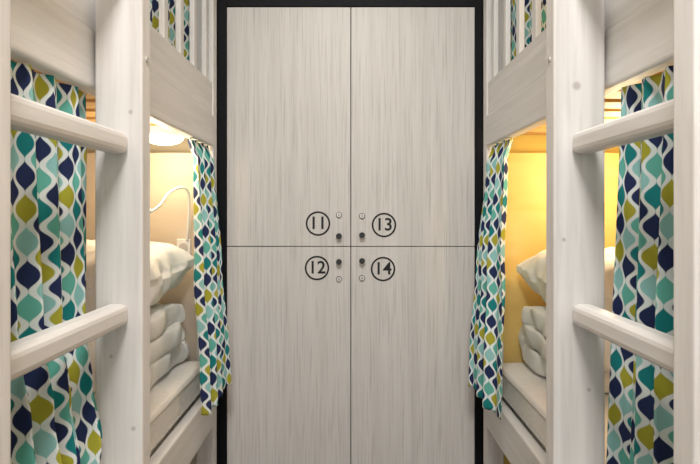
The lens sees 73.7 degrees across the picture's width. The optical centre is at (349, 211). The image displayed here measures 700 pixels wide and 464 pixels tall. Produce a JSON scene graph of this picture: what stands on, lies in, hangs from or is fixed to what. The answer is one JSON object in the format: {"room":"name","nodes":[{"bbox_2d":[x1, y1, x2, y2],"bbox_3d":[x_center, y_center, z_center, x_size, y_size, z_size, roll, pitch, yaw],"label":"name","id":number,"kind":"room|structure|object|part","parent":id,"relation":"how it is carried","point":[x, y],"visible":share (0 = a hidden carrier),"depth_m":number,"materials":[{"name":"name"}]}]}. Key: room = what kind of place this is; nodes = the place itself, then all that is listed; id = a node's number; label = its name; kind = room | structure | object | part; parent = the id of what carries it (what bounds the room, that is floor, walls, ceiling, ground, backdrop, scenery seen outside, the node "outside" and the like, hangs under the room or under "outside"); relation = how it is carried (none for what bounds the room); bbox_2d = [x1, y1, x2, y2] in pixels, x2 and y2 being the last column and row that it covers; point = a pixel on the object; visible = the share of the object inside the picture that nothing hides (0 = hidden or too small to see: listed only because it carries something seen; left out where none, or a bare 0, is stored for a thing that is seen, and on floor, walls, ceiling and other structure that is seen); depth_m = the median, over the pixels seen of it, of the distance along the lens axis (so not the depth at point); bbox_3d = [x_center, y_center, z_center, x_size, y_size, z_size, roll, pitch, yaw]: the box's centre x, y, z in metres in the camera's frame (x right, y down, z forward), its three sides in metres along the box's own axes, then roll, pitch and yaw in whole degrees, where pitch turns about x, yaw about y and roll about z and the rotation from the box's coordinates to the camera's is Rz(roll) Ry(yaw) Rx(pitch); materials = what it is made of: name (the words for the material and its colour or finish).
{"room":"dormitory","nodes":[
{"label":"dormitory","id":0,"kind":"room"},
{"bbox_2d":[87,135,618,463],"bbox_3d":[0.000,-0.180,1.740,3.000,2.600,0.080,0,0,0],"label":"wall","id":1,"kind":"structure","parent":0,"point":[521,143],"depth_m":1.70,"materials":[{"name":"yellow paint"}]},
{"bbox_3d":[0.000,1.150,0.225,3.000,0.060,4.250,0,0,0],"label":"floor","id":2,"kind":"structure","parent":0,"visible":0},
{"bbox_2d":[11,0,216,463],"bbox_3d":[-0.928,0.045,0.620,0.921,2.147,2.037,0,0,0],"label":"bunk bed","id":3,"kind":"object","parent":2,"relation":"on","point":[56,38],"visible":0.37,"depth_m":1.34,"materials":[{"name":"white wood"}]},
{"bbox_2d":[11,60,101,463],"bbox_3d":[-0.459,0.202,0.643,0.082,0.844,0.441,0,0,0],"label":"curtain","id":4,"kind":"object","parent":3,"relation":"hanging from","point":[55,419],"visible":0.73,"depth_m":0.73,"materials":[{"name":"fabric"}]},
{"bbox_2d":[0,0,149,463],"bbox_3d":[-0.416,0.130,0.678,0.089,1.980,0.395,0,0,0],"label":"ladder","id":5,"kind":"object","parent":3,"relation":"attached to","point":[119,135],"depth_m":0.84,"materials":[{"name":"white wood"}]},
{"bbox_2d":[87,303,188,391],"bbox_3d":[-0.810,0.388,1.401,0.570,0.210,0.402,0,0,0],"label":"duvet","id":6,"kind":"object","parent":3,"relation":"on","point":[169,347],"visible":0.18,"depth_m":1.37,"materials":[{"name":"white fabric"}]},
{"bbox_2d":[86,239,193,312],"bbox_3d":[-0.800,0.189,1.405,0.565,0.216,0.339,0,0,2],"label":"pillow","id":7,"kind":"object","parent":6,"relation":"on","point":[169,263],"visible":0.28,"depth_m":1.38,"materials":[{"name":"white fabric"}]},
{"bbox_3d":[-0.907,0.549,0.627,0.835,0.113,1.915,0,0,0],"label":"mattress","id":8,"kind":"part","parent":3,"relation":"part of","materials":[{"name":"fabric"}]},
{"bbox_2d":[150,126,184,145],"bbox_3d":[-0.600,-0.241,1.500,0.132,0.052,0.132,0,0,0],"label":"lamp","id":9,"kind":"object","parent":3,"relation":"attached to","point":[159,135],"depth_m":1.45,"materials":[{"name":"white"}]},
{"bbox_2d":[150,0,188,60],"bbox_3d":[-0.544,-0.718,1.398,0.034,0.564,0.401,0,0,0],"label":"curtain","id":10,"kind":"object","parent":3,"relation":"hanging from","point":[154,4],"visible":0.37,"depth_m":1.43,"materials":[{"name":"fabric"}]},
{"bbox_2d":[150,186,189,239],"bbox_3d":[-0.601,0.006,1.495,0.067,0.181,0.227,0,0,37],"label":"reading lamp","id":11,"kind":"object","parent":3,"relation":"attached to","point":[179,187],"visible":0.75,"depth_m":1.54,"materials":[{"name":"white plastic"}]},
{"bbox_3d":[-0.483,0.672,0.620,0.034,0.125,1.960,0,0,0],"label":"rail","id":12,"kind":"part","parent":3,"relation":"part of","materials":[{"name":"white paint"}]},
{"bbox_2d":[177,239,190,254],"bbox_3d":[-0.572,0.121,1.605,0.048,0.056,0.011,0,0,0],"label":"power socket","id":13,"kind":"object","parent":3,"relation":"attached to","point":[184,244],"visible":0.62,"depth_m":1.60,"materials":[{"name":"white plastic"}]},
{"bbox_2d":[188,138,231,414],"bbox_3d":[-0.445,0.183,1.464,0.099,0.811,0.264,0,0,0],"label":"curtain","id":14,"kind":"object","parent":3,"relation":"hanging from","point":[211,317],"visible":1,"depth_m":1.43,"materials":[{"name":"fabric"}]},
{"bbox_2d":[217,0,482,463],"bbox_3d":[0.003,0.170,1.959,0.974,1.900,0.562,0,0,0],"label":"tall cabinet","id":15,"kind":"object","parent":2,"relation":"on","point":[350,132],"visible":0.99,"depth_m":1.70,"materials":[{"name":"white wood"}]},
{"bbox_3d":[-0.223,0.579,1.710,0.450,0.903,0.020,0,0,0],"label":"locker door","id":16,"kind":"part","parent":15,"relation":"part of","materials":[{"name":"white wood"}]},
{"bbox_3d":[-0.223,-0.311,1.710,0.450,0.870,0.020,0,0,0],"label":"locker door","id":17,"kind":"part","parent":15,"relation":"part of","materials":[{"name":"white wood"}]},
{"bbox_3d":[0.229,0.579,1.710,0.450,0.903,0.020,0,0,0],"label":"locker door","id":18,"kind":"part","parent":15,"relation":"part of","materials":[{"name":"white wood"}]},
{"bbox_3d":[0.229,-0.311,1.710,0.450,0.870,0.020,0,0,0],"label":"locker door","id":19,"kind":"part","parent":15,"relation":"part of","materials":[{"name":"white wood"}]},
{"bbox_2d":[483,0,673,463],"bbox_3d":[0.928,0.045,0.620,0.921,2.147,2.037,0,0,0],"label":"bunk bed","id":20,"kind":"object","parent":2,"relation":"on","point":[639,34],"visible":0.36,"depth_m":1.41,"materials":[{"name":"white wood"}]},
{"bbox_2d":[468,138,512,419],"bbox_3d":[0.445,0.186,1.458,0.100,0.816,0.270,0,0,0],"label":"curtain","id":21,"kind":"object","parent":20,"relation":"hanging from","point":[488,311],"visible":1,"depth_m":1.43,"materials":[{"name":"fabric"}]},
{"bbox_3d":[0.483,0.672,0.620,0.034,0.125,1.960,0,0,0],"label":"rail","id":22,"kind":"part","parent":20,"relation":"part of","materials":[{"name":"white paint"}]},
{"bbox_2d":[511,0,545,60],"bbox_3d":[0.544,-0.718,1.425,0.033,0.564,0.349,0,0,0],"label":"curtain","id":23,"kind":"object","parent":20,"relation":"hanging from","point":[528,3],"visible":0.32,"depth_m":1.43,"materials":[{"name":"fabric"}]},
{"bbox_3d":[0.907,0.550,0.627,0.835,0.113,1.915,0,0,0],"label":"mattress","id":24,"kind":"part","parent":20,"relation":"part of","materials":[{"name":"fabric"}]},
{"bbox_2d":[518,306,610,392],"bbox_3d":[0.824,0.391,1.405,0.544,0.203,0.412,0,0,0],"label":"duvet","id":25,"kind":"object","parent":20,"relation":"on","point":[532,334],"visible":0.07,"depth_m":1.42,"materials":[{"name":"white fabric"}]},
{"bbox_2d":[516,247,614,311],"bbox_3d":[0.814,0.206,1.398,0.520,0.200,0.336,0,0,2],"label":"pillow","id":26,"kind":"object","parent":25,"relation":"on","point":[532,270],"visible":0.24,"depth_m":1.40,"materials":[{"name":"white fabric"}]},
{"bbox_2d":[546,0,699,463],"bbox_3d":[0.412,0.130,0.686,0.096,1.980,0.380,0,0,0],"label":"ladder","id":27,"kind":"object","parent":20,"relation":"attached to","point":[578,135],"depth_m":0.84,"materials":[{"name":"white wood"}]},
{"bbox_2d":[606,65,673,463],"bbox_3d":[0.483,0.202,0.638,0.042,0.844,0.442,0,0,0],"label":"curtain","id":28,"kind":"object","parent":20,"relation":"hanging from","point":[640,430],"visible":0.63,"depth_m":0.76,"materials":[{"name":"fabric"}]}
]}

